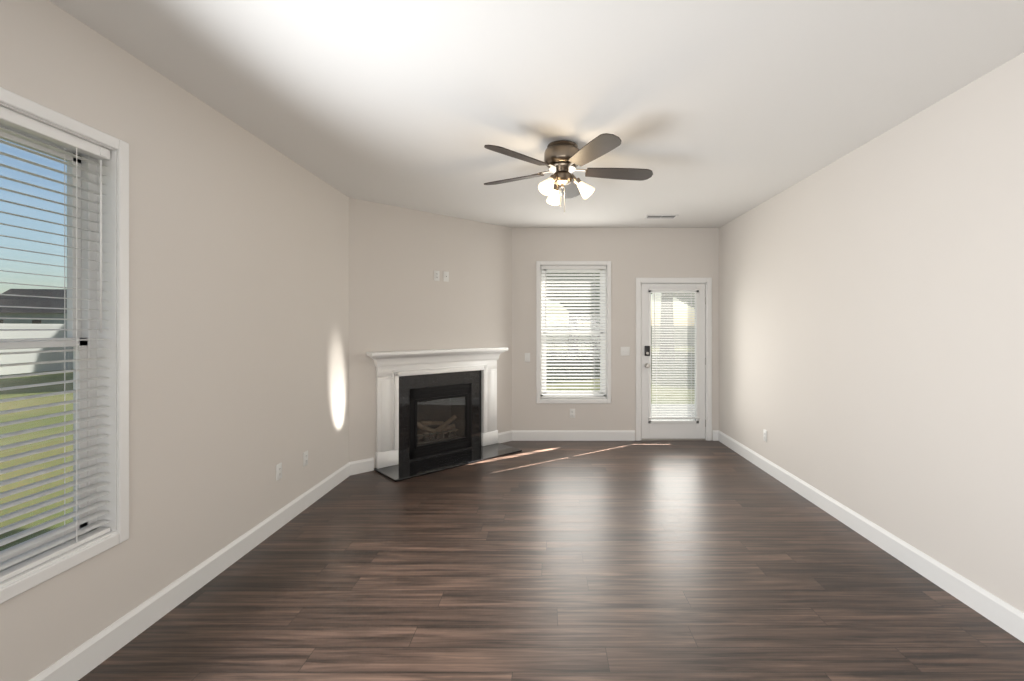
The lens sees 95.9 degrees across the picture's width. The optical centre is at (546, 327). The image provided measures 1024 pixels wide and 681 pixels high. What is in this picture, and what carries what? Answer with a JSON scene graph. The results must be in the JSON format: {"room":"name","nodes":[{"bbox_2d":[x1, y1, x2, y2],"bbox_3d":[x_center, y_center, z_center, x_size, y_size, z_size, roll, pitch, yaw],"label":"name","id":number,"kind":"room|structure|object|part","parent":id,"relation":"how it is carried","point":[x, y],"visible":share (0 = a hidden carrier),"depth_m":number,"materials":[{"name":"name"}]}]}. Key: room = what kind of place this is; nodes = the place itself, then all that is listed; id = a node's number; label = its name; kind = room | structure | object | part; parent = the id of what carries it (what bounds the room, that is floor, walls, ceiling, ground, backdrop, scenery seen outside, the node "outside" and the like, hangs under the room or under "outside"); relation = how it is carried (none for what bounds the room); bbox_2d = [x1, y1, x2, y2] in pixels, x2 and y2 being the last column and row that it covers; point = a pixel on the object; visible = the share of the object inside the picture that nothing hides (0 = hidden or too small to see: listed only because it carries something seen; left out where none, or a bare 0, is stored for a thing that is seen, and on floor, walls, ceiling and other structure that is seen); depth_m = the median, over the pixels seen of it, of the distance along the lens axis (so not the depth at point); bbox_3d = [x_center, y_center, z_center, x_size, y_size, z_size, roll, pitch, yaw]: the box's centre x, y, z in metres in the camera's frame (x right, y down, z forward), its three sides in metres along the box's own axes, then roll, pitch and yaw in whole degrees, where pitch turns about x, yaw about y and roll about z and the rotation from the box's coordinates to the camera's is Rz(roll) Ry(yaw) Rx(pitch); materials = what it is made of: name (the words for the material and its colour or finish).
{"room":"living room","nodes":[
{"label":"living room","id":0,"kind":"room"},
{"bbox_2d":[0,0,348,680],"bbox_3d":[-2.025,0.090,1.305,0.150,2.740,6.510,0,0,0],"label":"wall","id":1,"kind":"structure","parent":0,"point":[238,313],"depth_m":2.55,"materials":[{"name":"paint"}]},
{"bbox_2d":[0,87,128,603],"bbox_3d":[-2.011,0.065,1.655,0.155,1.834,0.964,0,0,0],"label":"window","id":2,"kind":"structure","parent":1,"relation":"in","point":[115,196],"depth_m":2.08,"materials":[{"name":"white"}]},
{"bbox_2d":[0,123,96,571],"bbox_3d":[-2.063,0.065,1.655,0.068,1.740,0.870,0,0,0],"label":"window","id":3,"kind":"structure","parent":2,"relation":"attached to","point":[85,284],"depth_m":2.03,"materials":[{"name":"white plastic"}]},
{"bbox_2d":[0,106,109,582],"bbox_3d":[-1.980,0.061,1.655,0.067,1.715,0.840,0,0,0],"label":"window blind","id":4,"kind":"object","parent":2,"relation":"attached to","point":[18,121],"visible":0.98,"depth_m":1.85,"materials":[{"name":"white plastic"}]},
{"bbox_2d":[29,462,349,680],"bbox_3d":[-1.943,1.395,1.370,0.014,0.130,6.340,0,0,0],"label":"baseboard","id":5,"kind":"structure","parent":1,"relation":"attached to","point":[85,658],"depth_m":2.38,"materials":[{"name":"white wood"}]},
{"bbox_2d":[276,462,281,480],"bbox_3d":[-1.945,1.050,3.350,0.008,0.115,0.070,0,0,0],"label":"electrical outlet","id":6,"kind":"object","parent":1,"relation":"attached to","point":[278,471],"visible":1,"depth_m":3.34,"materials":[{"name":"white plastic"}]},
{"bbox_2d":[303,450,307,466],"bbox_3d":[-1.945,1.060,3.720,0.008,0.115,0.070,0,0,0],"label":"electrical outlet","id":7,"kind":"object","parent":1,"relation":"attached to","point":[305,458],"visible":1,"depth_m":3.71,"materials":[{"name":"white plastic"}]},
{"bbox_2d":[349,197,511,467],"bbox_3d":[-1.251,0.090,5.295,2.252,2.740,0.150,0,0,-43],"label":"wall","id":8,"kind":"structure","parent":0,"point":[400,299],"depth_m":5.05,"materials":[{"name":"paint"}]},
{"bbox_2d":[349,457,373,474],"bbox_3d":[-1.856,1.395,4.618,0.244,0.130,0.014,0,0,-43],"label":"baseboard","id":9,"kind":"structure","parent":8,"relation":"attached to","point":[361,466],"depth_m":4.61,"materials":[{"name":"white wood"}]},
{"bbox_2d":[434,270,439,280],"bbox_3d":[-1.241,-0.580,5.196,0.070,0.115,0.008,0,0,-43],"label":"electrical outlet","id":10,"kind":"object","parent":8,"relation":"attached to","point":[436,275],"visible":1,"depth_m":5.19,"materials":[{"name":"white plastic"}]},
{"bbox_2d":[443,271,448,281],"bbox_3d":[-1.151,-0.580,5.275,0.070,0.115,0.015,0,0,-43],"label":"electrical outlet","id":11,"kind":"object","parent":8,"relation":"attached to","point":[445,276],"visible":1,"depth_m":5.27,"materials":[{"name":"white plastic"}]},
{"bbox_2d":[498,430,511,442],"bbox_3d":[-0.534,1.395,5.852,0.244,0.130,0.014,0,0,-43],"label":"baseboard","id":12,"kind":"structure","parent":8,"relation":"attached to","point":[506,436],"depth_m":5.85,"materials":[{"name":"white wood"}]},
{"bbox_2d":[49,0,1023,227],"bbox_3d":[0.135,-1.340,2.070,4.470,0.120,8.040,0,0,0],"label":"ceiling","id":13,"kind":"structure","parent":0,"point":[714,113],"depth_m":2.42,"materials":[{"name":"white paint"}]},
{"bbox_2d":[484,133,652,211],"bbox_3d":[0.142,-1.044,3.276,1.249,0.472,1.256,0,0,0],"label":"fan","id":14,"kind":"object","parent":13,"relation":"hanging from","point":[563,159],"visible":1,"depth_m":3.18,"materials":[{"name":"brown wood"}]},
{"bbox_3d":[0.116,-1.131,3.255,0.455,0.297,0.458,0,0,0],"label":"motor","id":15,"kind":"part","parent":14,"relation":"part of","materials":[{"name":"silver metal"}]},
{"bbox_2d":[644,215,677,218],"bbox_3d":[1.320,-1.275,5.320,0.360,0.010,0.160,0,0,0],"label":"ceiling vent","id":16,"kind":"object","parent":13,"relation":"in","point":[660,216],"visible":0.98,"depth_m":5.30,"materials":[{"name":"white metal"}]},
{"bbox_2d":[78,440,1023,680],"bbox_3d":[0.135,1.520,2.070,4.470,0.120,8.040,0,0,0],"label":"floor","id":17,"kind":"structure","parent":0,"point":[673,560],"depth_m":2.54,"materials":[{"name":"brown wood"}]},
{"bbox_2d":[366,347,521,481],"bbox_3d":[-1.156,0.855,5.192,1.710,1.210,0.870,0,0,-43],"label":"fireplace","id":18,"kind":"object","parent":17,"relation":"on","point":[436,410],"visible":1,"depth_m":5.15,"materials":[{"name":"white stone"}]},
{"bbox_3d":[-1.206,1.045,5.246,0.788,0.758,0.084,0,0,-43],"label":"insert frame","id":19,"kind":"part","parent":18,"relation":"part of","materials":[{"name":"black metal"}]},
{"bbox_3d":[-1.186,1.055,5.225,0.622,0.482,0.004,0,0,-43],"label":"glass","id":20,"kind":"part","parent":18,"relation":"part of","materials":[{"name":"black glass"}]},
{"bbox_2d":[641,438,705,439],"bbox_3d":[1.635,1.454,6.025,0.830,0.023,0.170,0,0,0],"label":"threshold","id":21,"kind":"object","parent":17,"relation":"on","point":[673,439],"visible":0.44,"depth_m":5.94,"materials":[{"name":"grey metal"}]},
{"bbox_2d":[512,228,718,439],"bbox_3d":[0.950,0.095,6.015,2.840,2.750,0.150,0,0,0],"label":"wall","id":22,"kind":"structure","parent":0,"point":[631,254],"depth_m":5.94,"materials":[{"name":"paint"}]},
{"bbox_2d":[525,353,529,361],"bbox_3d":[-0.250,0.390,5.931,0.070,0.115,0.018,0,0,0],"label":"light switch","id":23,"kind":"object","parent":22,"relation":"attached to","point":[527,357],"visible":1,"depth_m":5.93,"materials":[{"name":"white plastic"}]},
{"bbox_2d":[570,409,574,417],"bbox_3d":[0.330,1.110,5.935,0.070,0.115,0.008,0,0,0],"label":"electrical outlet","id":24,"kind":"object","parent":22,"relation":"attached to","point":[572,413],"visible":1,"depth_m":5.93,"materials":[{"name":"white plastic"}]},
{"bbox_2d":[536,261,610,403],"bbox_3d":[0.347,0.065,6.001,0.964,1.834,0.155,0,0,0],"label":"window","id":25,"kind":"structure","parent":22,"relation":"in","point":[539,399],"depth_m":5.92,"materials":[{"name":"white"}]},
{"bbox_2d":[541,266,605,397],"bbox_3d":[0.347,0.061,5.970,0.840,1.715,0.066,0,0,0],"label":"window blind","id":26,"kind":"object","parent":25,"relation":"attached to","point":[573,269],"visible":0.92,"depth_m":5.98,"materials":[{"name":"white plastic"}]},
{"bbox_2d":[512,430,634,440],"bbox_3d":[0.343,1.395,5.933,1.585,0.130,0.014,0,0,0],"label":"baseboard","id":27,"kind":"structure","parent":22,"relation":"attached to","point":[573,435],"depth_m":5.93,"materials":[{"name":"white wood"}]},
{"bbox_2d":[621,347,629,355],"bbox_3d":[1.010,0.310,5.931,0.116,0.115,0.018,0,0,0],"label":"double light switch","id":28,"kind":"object","parent":22,"relation":"attached to","point":[625,351],"visible":1,"depth_m":5.93,"materials":[{"name":"white plastic"}]},
{"bbox_2d":[641,284,705,438],"bbox_3d":[1.646,0.440,5.941,0.844,2.001,0.137,0,0,0],"label":"patio door","id":29,"kind":"structure","parent":22,"relation":"in","point":[672,429],"depth_m":5.95,"materials":[{"name":"white paint"}]},
{"bbox_2d":[651,293,694,419],"bbox_3d":[1.635,0.380,5.988,0.592,1.660,0.004,0,0,0],"label":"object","id":30,"kind":"structure","parent":29,"relation":"attached to","point":[670,358],"depth_m":5.99,"materials":[{"name":"clear glass"}]},
{"bbox_2d":[649,288,698,418],"bbox_3d":[1.635,0.339,5.914,0.637,1.678,0.046,0,0,0],"label":"door blind","id":31,"kind":"object","parent":29,"relation":"attached to","point":[656,344],"visible":0.9,"depth_m":5.92,"materials":[{"name":"white plastic"}]},
{"bbox_3d":[1.664,0.450,5.915,0.808,1.675,0.083,0,0,0],"label":"patio door hardware","id":32,"kind":"part","parent":29,"relation":"part of","materials":[{"name":"white"}]},
{"bbox_2d":[636,278,711,440],"bbox_3d":[1.635,0.411,6.007,0.976,2.098,0.166,0,0,0],"label":"door frame","id":33,"kind":"structure","parent":22,"relation":"attached to","point":[707,282],"depth_m":5.92,"materials":[{"name":"white wood"}]},
{"bbox_2d":[712,430,718,440],"bbox_3d":[2.178,1.395,5.933,0.085,0.130,0.014,0,0,0],"label":"baseboard","id":34,"kind":"structure","parent":22,"relation":"attached to","point":[714,435],"depth_m":5.93,"materials":[{"name":"white wood"}]},
{"bbox_2d":[719,52,1023,612],"bbox_3d":[2.295,0.090,2.070,0.150,2.740,8.040,0,0,0],"label":"wall","id":35,"kind":"structure","parent":0,"point":[871,330],"depth_m":2.85,"materials":[{"name":"paint"}]},
{"bbox_2d":[763,429,766,441],"bbox_3d":[2.215,1.100,4.680,0.008,0.115,0.070,0,0,0],"label":"electrical outlet","id":36,"kind":"object","parent":35,"relation":"attached to","point":[764,435],"visible":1,"depth_m":4.67,"materials":[{"name":"white plastic"}]},
{"bbox_2d":[718,431,1023,642],"bbox_3d":[2.213,1.395,2.070,0.014,0.130,7.740,0,0,0],"label":"baseboard","id":37,"kind":"structure","parent":35,"relation":"attached to","point":[1005,616],"depth_m":2.83,"materials":[{"name":"white wood"}]},
{"label":"outside","id":38,"kind":"structure","parent":0,"visible":0},
{"bbox_2d":[0,346,694,550],"bbox_3d":[0.000,1.810,0.000,280.000,0.200,280.000,0,0,0],"label":"ground","id":39,"kind":"structure","parent":38,"point":[35,412],"depth_m":8.54,"materials":[{"name":"green plant"}]},
{"bbox_2d":[0,289,66,323],"bbox_3d":[-68.000,-1.850,66.000,14.800,7.120,11.800,0,0,-10],"label":"house","id":40,"kind":"structure","parent":39,"relation":"on","point":[30,302],"depth_m":61.56,"materials":[{"name":"grey"}]},
{"bbox_2d":[0,320,72,374],"bbox_3d":[-19.000,0.715,5.000,0.160,1.990,70.160,0,0,0],"label":"fence","id":41,"kind":"object","parent":39,"relation":"on","point":[8,335],"depth_m":17.04,"materials":[{"name":"grey plastic"}]},
{"bbox_2d":[546,273,599,356],"bbox_3d":[1.404,-3.855,25.660,9.601,11.131,9.634,0,0,0],"label":"tree","id":42,"kind":"object","parent":39,"relation":"on","point":[574,306],"depth_m":23.02,"materials":[{"name":"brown plant"}]},
{"bbox_2d":[546,296,599,349],"bbox_3d":[3.660,-6.014,33.330,11.342,15.447,11.638,0,0,0],"label":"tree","id":43,"kind":"object","parent":39,"relation":"on","point":[590,336],"depth_m":32.65,"materials":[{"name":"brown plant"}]},
{"bbox_2d":[546,326,694,346],"bbox_3d":[5.650,0.715,40.300,48.860,1.990,0.160,0,0,0],"label":"fence","id":44,"kind":"object","parent":39,"relation":"on","point":[651,335],"depth_m":40.28,"materials":[{"name":"grey plastic"}]},
{"bbox_2d":[576,273,674,360],"bbox_3d":[5.758,-4.787,23.080,10.026,12.995,9.226,0,0,0],"label":"tree","id":45,"kind":"object","parent":39,"relation":"on","point":[660,321],"depth_m":22.72,"materials":[{"name":"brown plant"}]},
{"bbox_2d":[651,404,694,419],"bbox_3d":[2.000,1.610,7.590,2.800,0.200,3.000,0,0,0],"label":"patio slab","id":46,"kind":"object","parent":39,"relation":"on","point":[672,412],"depth_m":8.30,"materials":[{"name":"concrete"}]},
{"bbox_2d":[674,293,694,306],"bbox_3d":[10.821,-3.690,26.816,8.125,10.799,8.875,0,0,0],"label":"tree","id":47,"kind":"object","parent":39,"relation":"on","point":[686,298],"depth_m":25.40,"materials":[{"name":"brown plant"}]}
]}

